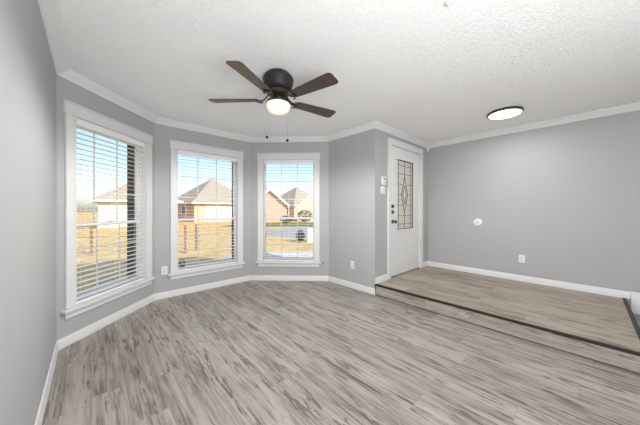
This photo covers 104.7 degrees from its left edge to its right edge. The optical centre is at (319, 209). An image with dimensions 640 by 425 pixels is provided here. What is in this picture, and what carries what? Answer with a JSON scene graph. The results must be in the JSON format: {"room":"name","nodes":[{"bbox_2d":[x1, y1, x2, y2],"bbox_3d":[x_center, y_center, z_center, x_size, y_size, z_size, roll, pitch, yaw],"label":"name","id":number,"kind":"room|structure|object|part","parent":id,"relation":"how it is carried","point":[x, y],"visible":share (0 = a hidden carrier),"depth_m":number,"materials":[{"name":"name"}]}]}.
{"room":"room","nodes":[
{"label":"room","id":0,"kind":"room"},
{"bbox_2d":[0,0,55,424],"bbox_3d":[-0.051,-0.020,-0.364,0.130,2.500,6.847,0,0,-43],"label":"wall","id":1,"kind":"structure","parent":0,"point":[27,69],"depth_m":1.11,"materials":[{"name":"grey paint"}]},
{"bbox_2d":[34,341,58,424],"bbox_3d":[-0.023,1.186,-0.287,0.015,0.088,6.663,0,0,-43],"label":"baseboard","id":2,"kind":"structure","parent":1,"relation":"attached to","point":[42,407],"depth_m":1.61,"materials":[{"name":"white paint"}]},
{"bbox_2d":[38,0,68,74],"bbox_3d":[0.000,-1.214,-0.266,0.078,0.073,6.663,0,0,-43],"label":"crown molding","id":3,"kind":"structure","parent":1,"relation":"attached to","point":[49,9],"depth_m":1.68,"materials":[{"name":"white paint"}]},
{"bbox_2d":[56,75,153,340],"bbox_3d":[-2.339,-0.020,2.753,0.130,2.500,1.312,0,0,2],"label":"wall","id":4,"kind":"structure","parent":0,"point":[65,89],"depth_m":2.32,"materials":[{"name":"grey paint"}]},
{"bbox_2d":[57,294,154,349],"bbox_3d":[-2.266,1.186,2.750,0.015,0.088,1.204,0,0,2],"label":"baseboard","id":5,"kind":"structure","parent":4,"relation":"attached to","point":[68,340],"depth_m":2.56,"materials":[{"name":"white paint"}]},
{"bbox_2d":[58,68,157,122],"bbox_3d":[-2.235,-1.214,2.749,0.078,0.073,1.204,0,0,2],"label":"crown molding","id":6,"kind":"structure","parent":4,"relation":"attached to","point":[70,75],"depth_m":2.56,"materials":[{"name":"white paint"}]},
{"bbox_2d":[61,99,155,319],"bbox_3d":[-2.313,0.002,2.749,0.179,1.970,1.138,0,0,2],"label":"window","id":7,"kind":"structure","parent":4,"relation":"in","point":[72,111],"depth_m":2.61,"materials":[{"name":"white paint"}]},
{"bbox_3d":[-2.386,-0.343,2.752,0.026,1.020,0.886,0,0,2],"label":"sash","id":8,"kind":"part","parent":7,"relation":"part of","materials":[{"name":"white plastic"}]},
{"bbox_3d":[-2.355,0.507,2.751,0.026,0.752,0.886,0,0,2],"label":"sash","id":9,"kind":"part","parent":7,"relation":"part of","materials":[{"name":"white plastic"}]},
{"bbox_2d":[77,118,144,303],"bbox_3d":[-2.304,0.015,2.749,0.059,1.757,0.886,0,0,2],"label":"window blind","id":10,"kind":"object","parent":7,"relation":"attached to","point":[80,122],"visible":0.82,"depth_m":2.70,"materials":[{"name":"white plastic"}]},
{"bbox_3d":[-2.305,0.884,2.749,0.050,0.018,0.886,0,0,2],"label":"rail","id":11,"kind":"part","parent":10,"relation":"part of","materials":[{"name":"white plastic"}]},
{"bbox_3d":[-2.305,0.026,2.749,0.057,1.697,0.002,0,0,2],"label":"ladder cord","id":12,"kind":"part","parent":10,"relation":"part of","materials":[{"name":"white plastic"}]},
{"bbox_3d":[-2.293,0.026,3.081,0.057,1.697,0.002,0,0,2],"label":"ladder cord","id":13,"kind":"part","parent":10,"relation":"part of","materials":[{"name":"fabric"}]},
{"bbox_3d":[-2.370,0.015,2.751,0.063,1.760,0.898,0,0,2],"label":"frame","id":14,"kind":"part","parent":7,"relation":"part of","materials":[{"name":"white plastic"}]},
{"bbox_2d":[127,145,135,277],"bbox_3d":[-2.469,0.130,2.758,0.129,2.800,1.419,0,0,2],"label":"brick wall","id":15,"kind":"structure","parent":0,"point":[130,198],"depth_m":3.22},
{"bbox_2d":[154,123,249,293],"bbox_3d":[-1.778,-0.020,3.880,1.520,2.500,0.130,0,0,-43],"label":"wall","id":16,"kind":"structure","parent":0,"point":[163,134],"depth_m":3.47,"materials":[{"name":"grey paint"}]},
{"bbox_2d":[161,266,166,274],"bbox_3d":[-2.161,0.845,3.429,0.072,0.116,0.011,0,0,-43],"label":"wall outlet","id":17,"kind":"object","parent":16,"relation":"attached to","point":[164,268],"visible":1,"depth_m":3.42,"materials":[{"name":"white plastic"}]},
{"bbox_2d":[155,275,249,299],"bbox_3d":[-1.729,1.186,3.827,1.412,0.088,0.015,0,0,-43],"label":"baseboard","id":18,"kind":"structure","parent":16,"relation":"attached to","point":[172,293],"depth_m":3.73,"materials":[{"name":"white paint"}]},
{"bbox_2d":[155,117,250,141],"bbox_3d":[-1.708,-1.214,3.804,1.412,0.073,0.078,0,0,-43],"label":"crown molding","id":19,"kind":"structure","parent":16,"relation":"attached to","point":[163,121],"depth_m":3.71,"materials":[{"name":"white paint"}]},
{"bbox_2d":[168,140,244,279],"bbox_3d":[-1.746,0.002,3.876,1.140,1.970,0.179,0,0,-43],"label":"window","id":20,"kind":"structure","parent":16,"relation":"in","point":[175,145],"depth_m":3.81,"materials":[{"name":"white paint"}]},
{"bbox_2d":[178,260,186,266],"bbox_3d":[-2.032,0.793,3.643,0.111,0.111,0.004,0,0,-43],"label":"sticker","id":21,"kind":"object","parent":20,"relation":"attached to","point":[181,261],"visible":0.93,"depth_m":3.64,"materials":[{"name":"blue"}]},
{"bbox_3d":[-1.774,0.507,3.906,0.888,0.752,0.026,0,0,-43],"label":"sash","id":22,"kind":"part","parent":20,"relation":"part of","materials":[{"name":"white plastic"}]},
{"bbox_2d":[178,150,236,271],"bbox_3d":[-1.739,0.015,3.869,0.888,1.757,0.059,0,0,-43],"label":"window blind","id":23,"kind":"object","parent":20,"relation":"attached to","point":[182,152],"visible":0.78,"depth_m":3.85,"materials":[{"name":"white plastic"}]},
{"bbox_3d":[-1.740,0.884,3.870,0.888,0.018,0.050,0,0,-43],"label":"rail","id":24,"kind":"part","parent":23,"relation":"part of","materials":[{"name":"white plastic"}]},
{"bbox_3d":[-1.740,0.026,3.869,0.002,1.697,0.057,0,0,-43],"label":"ladder cord","id":25,"kind":"part","parent":23,"relation":"part of","materials":[{"name":"white fabric"}]},
{"bbox_3d":[-1.795,-0.343,3.929,0.888,1.020,0.026,0,0,-43],"label":"sash","id":26,"kind":"part","parent":20,"relation":"part of","materials":[{"name":"white plastic"}]},
{"bbox_3d":[-1.784,0.015,3.918,0.900,1.760,0.063,0,0,-43],"label":"frame","id":27,"kind":"part","parent":20,"relation":"part of","materials":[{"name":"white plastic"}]},
{"bbox_2d":[232,163,233,258],"bbox_3d":[-1.867,0.130,3.976,1.627,2.800,0.129,0,0,-43],"label":"brick wall","id":28,"kind":"structure","parent":0,"point":[232,163],"depth_m":4.33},
{"bbox_2d":[250,142,328,275],"bbox_3d":[-0.531,-0.020,4.353,1.476,2.500,0.130,0,0,2],"label":"wall","id":29,"kind":"structure","parent":0,"point":[322,148],"depth_m":4.29,"materials":[{"name":"grey paint"}]},
{"bbox_2d":[255,153,320,266],"bbox_3d":[-0.544,0.002,4.328,1.140,1.970,0.179,0,0,2],"label":"window","id":30,"kind":"structure","parent":29,"relation":"in","point":[262,181],"depth_m":4.28,"materials":[{"name":"white paint"}]},
{"bbox_3d":[-0.542,0.015,4.385,0.900,1.760,0.063,0,0,2],"label":"frame","id":31,"kind":"part","parent":30,"relation":"part of","materials":[{"name":"white plastic"}]},
{"bbox_2d":[263,160,313,260],"bbox_3d":[-0.544,0.015,4.318,0.888,1.757,0.060,0,0,2],"label":"window blind","id":32,"kind":"object","parent":30,"relation":"attached to","point":[264,161],"visible":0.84,"depth_m":4.30,"materials":[{"name":"white plastic"}]},
{"bbox_3d":[-0.544,0.884,4.319,0.888,0.018,0.050,0,0,2],"label":"rail","id":33,"kind":"part","parent":32,"relation":"part of","materials":[{"name":"white plastic"}]},
{"bbox_3d":[-0.542,0.507,4.369,0.888,0.752,0.026,0,0,2],"label":"sash","id":34,"kind":"part","parent":30,"relation":"part of","materials":[{"name":"white plastic"}]},
{"bbox_3d":[-0.541,-0.343,4.400,0.888,1.020,0.026,0,0,2],"label":"sash","id":35,"kind":"part","parent":30,"relation":"part of","materials":[{"name":"white plastic"}]},
{"bbox_2d":[250,275,327,280],"bbox_3d":[-0.534,1.186,4.280,1.368,0.088,0.015,0,0,2],"label":"baseboard","id":36,"kind":"structure","parent":29,"relation":"attached to","point":[252,277],"depth_m":4.28,"materials":[{"name":"white paint"}]},
{"bbox_2d":[250,136,327,141],"bbox_3d":[-0.535,-1.214,4.249,1.368,0.073,0.078,0,0,2],"label":"crown molding","id":37,"kind":"structure","parent":29,"relation":"attached to","point":[291,138],"depth_m":4.24,"materials":[{"name":"white paint"}]},
{"bbox_2d":[42,280,639,424],"bbox_3d":[1.500,1.290,1.709,4.965,0.120,7.514,0,0,-43],"label":"floor","id":38,"kind":"structure","parent":0,"point":[252,352],"depth_m":1.89,"materials":[{"name":"grey wood"}]},
{"bbox_2d":[58,0,639,142],"bbox_3d":[1.500,-1.310,1.709,4.965,0.120,7.514,0,0,-43],"label":"ceiling","id":39,"kind":"structure","parent":0,"point":[429,71],"depth_m":2.00,"materials":[{"name":"white paint"}]},
{"bbox_2d":[208,61,337,141],"bbox_3d":[-0.347,-0.934,2.149,1.237,0.632,0.796,0,0,-16],"label":"ceiling fan","id":40,"kind":"object","parent":39,"relation":"hanging from","point":[277,83],"visible":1,"depth_m":2.18,"materials":[{"name":"brown wood"}]},
{"bbox_3d":[-0.798,-1.018,2.309,0.454,0.032,0.138,0,0,0],"label":"blade","id":41,"kind":"part","parent":40,"relation":"part of","materials":[{"name":"brown wood"}]},
{"bbox_3d":[-0.528,-1.018,1.902,0.138,0.032,0.452,0,0,20],"label":"blade","id":42,"kind":"part","parent":40,"relation":"part of","materials":[{"name":"brown wood"}]},
{"bbox_3d":[-0.387,-0.935,2.288,0.220,0.089,0.220,0,0,0],"label":"globe","id":43,"kind":"part","parent":40,"relation":"part of","materials":[{"name":"white glass"}]},
{"bbox_3d":[-0.063,-1.018,2.035,0.452,0.032,0.138,0,0,38],"label":"blade","id":44,"kind":"part","parent":40,"relation":"part of","materials":[{"name":"brown wood"}]},
{"bbox_3d":[-0.046,-1.018,2.518,0.452,0.032,0.138,0,0,-34],"label":"blade","id":45,"kind":"part","parent":40,"relation":"part of","materials":[{"name":"brown wood"}]},
{"bbox_2d":[444,0,453,7],"bbox_3d":[0.775,-1.235,1.485,0.052,0.030,0.052,0,0,0],"label":"ceiling hook","id":46,"kind":"object","parent":39,"relation":"attached to","point":[447,3],"visible":1,"depth_m":1.48,"materials":[{"name":"white plastic"}]},
{"bbox_2d":[487,106,523,119],"bbox_3d":[2.362,-1.226,3.152,0.380,0.049,0.380,0,0,0],"label":"ceiling light","id":47,"kind":"object","parent":39,"relation":"attached to","point":[506,112],"visible":1,"depth_m":3.08,"materials":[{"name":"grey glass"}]},
{"bbox_2d":[329,129,374,288],"bbox_3d":[0.502,-0.020,3.979,0.130,2.500,1.001,0,0,-43],"label":"wall","id":48,"kind":"structure","parent":0,"point":[352,157],"depth_m":3.88,"materials":[{"name":"grey paint"}]},
{"bbox_2d":[327,121,375,141],"bbox_3d":[0.470,-1.214,3.860,0.078,0.073,1.025,0,0,-43],"label":"crown molding","id":49,"kind":"structure","parent":48,"relation":"attached to","point":[371,125],"depth_m":3.81,"materials":[{"name":"white paint"}]},
{"bbox_2d":[328,276,374,294],"bbox_3d":[0.472,1.186,3.905,0.015,0.088,0.962,0,0,-43],"label":"baseboard","id":50,"kind":"structure","parent":48,"relation":"attached to","point":[359,287],"depth_m":3.86,"materials":[{"name":"white paint"}]},
{"bbox_2d":[375,129,426,277],"bbox_3d":[1.433,-0.020,4.250,1.864,2.500,0.130,0,0,-43],"label":"wall","id":51,"kind":"structure","parent":0,"point":[380,136],"depth_m":3.70,"materials":[{"name":"grey paint"}]},
{"bbox_2d":[375,274,387,283],"bbox_3d":[0.911,1.030,3.667,0.335,0.088,0.015,0,0,-43],"label":"baseboard","id":52,"kind":"structure","parent":51,"relation":"attached to","point":[382,278],"depth_m":3.66,"materials":[{"name":"white paint"}]},
{"bbox_2d":[381,186,384,193],"bbox_3d":[0.949,-0.295,3.704,0.116,0.116,0.012,0,0,-43],"label":"light switch","id":53,"kind":"object","parent":51,"relation":"attached to","point":[382,187],"visible":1,"depth_m":3.70,"materials":[{"name":"white plastic"}]},
{"bbox_2d":[382,176,385,184],"bbox_3d":[0.960,-0.435,3.702,0.090,0.124,0.029,0,0,-43],"label":"alarm keypad","id":54,"kind":"object","parent":51,"relation":"attached to","point":[383,177],"visible":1,"depth_m":3.67,"materials":[{"name":"white plastic"}]},
{"bbox_2d":[375,121,429,147],"bbox_3d":[1.428,-1.214,4.104,1.812,0.073,0.078,0,0,-43],"label":"crown molding","id":55,"kind":"structure","parent":51,"relation":"attached to","point":[380,126],"depth_m":3.97,"materials":[{"name":"white paint"}]},
{"bbox_2d":[387,137,422,279],"bbox_3d":[1.443,-0.021,4.215,1.176,2.190,0.193,0,0,-43],"label":"door","id":56,"kind":"structure","parent":51,"relation":"in","point":[404,160],"depth_m":4.17,"materials":[{"name":"white paint"}]},
{"bbox_3d":[1.449,-0.251,4.185,0.628,1.220,0.012,0,0,-43],"label":"lite frame","id":57,"kind":"part","parent":56,"relation":"part of","materials":[{"name":"white paint"}]},
{"bbox_3d":[1.432,-0.251,4.203,0.568,1.160,0.006,0,0,-43],"label":"leaded glass","id":58,"kind":"part","parent":56,"relation":"part of","materials":[{"name":"beige"}]},
{"bbox_2d":[374,266,639,373],"bbox_3d":[2.245,1.149,3.271,1.748,0.163,2.410,0,0,-43],"label":"floor","id":59,"kind":"structure","parent":0,"point":[605,329],"depth_m":2.68,"materials":[{"name":"grey wood"}]},
{"bbox_3d":[3.046,1.147,2.394,1.727,0.161,0.034,0,0,-43],"label":"edge trim","id":60,"kind":"part","parent":59,"relation":"part of","materials":[{"name":"wood"}]},
{"bbox_2d":[427,110,639,307],"bbox_3d":[4.018,-0.020,2.741,0.130,2.500,5.860,0,0,-43],"label":"wall","id":61,"kind":"structure","parent":0,"point":[565,198],"depth_m":3.52,"materials":[{"name":"grey paint"}]},
{"bbox_2d":[473,219,481,225],"bbox_3d":[2.632,0.210,4.122,0.023,0.124,0.124,0,0,-43],"label":"round wall plate","id":62,"kind":"object","parent":61,"relation":"attached to","point":[477,222],"visible":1,"depth_m":4.12,"materials":[{"name":"white plastic"}]},
{"bbox_2d":[519,255,524,262],"bbox_3d":[3.029,0.736,3.703,0.011,0.116,0.072,0,0,-43],"label":"wall outlet","id":63,"kind":"object","parent":61,"relation":"attached to","point":[521,257],"visible":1,"depth_m":3.70,"materials":[{"name":"white plastic"}]},
{"bbox_2d":[427,261,639,313],"bbox_3d":[3.964,1.105,2.691,0.018,0.250,5.600,0,0,-43],"label":"baseboard","id":64,"kind":"structure","parent":61,"relation":"attached to","point":[566,285],"depth_m":3.43,"materials":[{"name":"white paint"}]},
{"bbox_2d":[428,102,639,147],"bbox_3d":[3.942,-1.214,2.670,0.078,0.073,5.600,0,0,-43],"label":"crown molding","id":65,"kind":"structure","parent":61,"relation":"attached to","point":[634,106],"depth_m":3.47,"materials":[{"name":"white paint"}]},
{"label":"outside","id":66,"kind":"structure","parent":0,"visible":0},
{"bbox_2d":[220,253,312,260],"bbox_3d":[0.500,1.610,6.950,7.000,0.200,3.900,0,0,0],"label":"curb walk","id":67,"kind":"structure","parent":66,"point":[266,253],"depth_m":8.32,"materials":[{"name":"concrete"}]},
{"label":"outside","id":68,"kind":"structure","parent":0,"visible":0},
{"bbox_2d":[77,212,312,294],"bbox_3d":[-15.000,1.630,85.000,270.000,0.200,230.000,0,0,0],"label":"lawn","id":69,"kind":"structure","parent":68,"point":[203,225],"depth_m":10.86,"materials":[{"name":"yellow plant"}]},
{"bbox_2d":[89,184,182,228],"bbox_3d":[-17.655,-0.705,23.945,6.560,4.630,6.560,0,0,-40],"label":"house","id":70,"kind":"structure","parent":69,"relation":"on","point":[107,211],"depth_m":20.54,"materials":[{"name":"beige"}]},
{"bbox_3d":[-15.849,0.530,21.792,3.800,2.000,0.020,0,0,-40],"label":"pane","id":71,"kind":"part","parent":70,"relation":"part of","materials":[{"name":"beige"}]},
{"bbox_2d":[77,224,196,255],"bbox_3d":[-7.856,1.090,8.179,6.844,1.080,0.528,0,0,-14],"label":"rail fence","id":72,"kind":"object","parent":69,"relation":"on","point":[185,226],"visible":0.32,"depth_m":8.67,"materials":[{"name":"brown wood"}]},
{"bbox_3d":[-7.600,1.090,8.200,0.060,1.080,0.060,0,0,0],"label":"post","id":73,"kind":"part","parent":72,"relation":"part of","materials":[{"name":"brown wood"}]},
{"bbox_3d":[-4.750,1.090,8.700,0.060,1.080,0.060,0,0,0],"label":"post","id":74,"kind":"part","parent":72,"relation":"part of","materials":[{"name":"brown wood"}]},
{"bbox_3d":[-4.620,1.090,9.200,0.060,1.080,0.060,0,0,0],"label":"post","id":75,"kind":"part","parent":72,"relation":"part of","materials":[{"name":"brown wood"}]},
{"bbox_2d":[178,179,231,221],"bbox_3d":[-15.665,-1.455,35.788,8.960,6.130,9.360,0,0,40],"label":"house","id":76,"kind":"structure","parent":69,"relation":"on","point":[224,206],"depth_m":32.35,"materials":[{"name":"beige brick"}]},
{"bbox_3d":[-12.818,0.455,32.943,0.020,2.150,4.900,0,0,40],"label":"pane","id":77,"kind":"part","parent":76,"relation":"part of","materials":[{"name":"beige"}]},
{"bbox_2d":[266,188,289,220],"bbox_3d":[-6.258,-0.592,31.645,4.700,4.244,3.220,0,0,-6],"label":"house","id":78,"kind":"structure","parent":69,"relation":"on","point":[271,210],"depth_m":30.42,"materials":[{"name":"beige brick"}]},
{"bbox_2d":[280,215,292,222],"bbox_3d":[-3.900,1.102,28.415,1.511,0.985,1.454,0,0,-30],"label":"shrub","id":79,"kind":"object","parent":69,"relation":"on","point":[284,215],"visible":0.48,"depth_m":28.23,"materials":[{"name":"green plant"}]},
{"bbox_2d":[280,188,309,216],"bbox_3d":[-4.784,-1.570,50.221,9.560,6.200,9.960,0,0,42],"label":"house","id":80,"kind":"structure","parent":69,"relation":"on","point":[292,194],"depth_m":47.17,"materials":[{"name":"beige brick"}]},
{"bbox_2d":[296,230,304,241],"bbox_3d":[-0.926,1.263,11.600,0.502,0.645,0.507,0,0,0],"label":"bare shrub","id":81,"kind":"object","parent":69,"relation":"on","point":[300,232],"visible":0.64,"depth_m":11.51,"materials":[{"name":"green plant"}]},
{"bbox_2d":[295,193,312,220],"bbox_3d":[0.724,-0.592,34.942,7.730,4.244,5.620,0,0,4],"label":"house","id":82,"kind":"structure","parent":69,"relation":"on","point":[308,206],"depth_m":32.62,"materials":[{"name":"beige"}]},
{"bbox_2d":[296,210,311,220],"bbox_3d":[-1.905,0.794,30.606,2.035,1.600,2.122,0,0,-41],"label":"shrub","id":83,"kind":"object","parent":69,"relation":"on","point":[306,211],"visible":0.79,"depth_m":30.51,"materials":[{"name":"green plant"}]},
{"bbox_2d":[307,228,312,240],"bbox_3d":[-0.360,1.210,11.700,0.520,0.640,0.440,0,0,0],"label":"utility box","id":84,"kind":"object","parent":69,"relation":"on","point":[309,230],"visible":0.44,"depth_m":11.50,"materials":[{"name":"white metal"}]},
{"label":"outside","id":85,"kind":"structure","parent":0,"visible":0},
{"bbox_2d":[266,228,306,237],"bbox_3d":[3.000,1.618,17.200,17.200,0.200,8.200,0,0,0],"label":"street","id":86,"kind":"structure","parent":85,"point":[293,231],"depth_m":17.21,"materials":[{"name":"grey asphalt"}]},
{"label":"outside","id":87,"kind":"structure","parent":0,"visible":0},
{"bbox_2d":[220,223,312,226],"bbox_3d":[5.500,1.614,25.650,29.000,0.200,6.700,0,0,0],"label":"verge","id":88,"kind":"structure","parent":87,"point":[267,224],"depth_m":23.69,"materials":[{"name":"green plant"}]}
]}

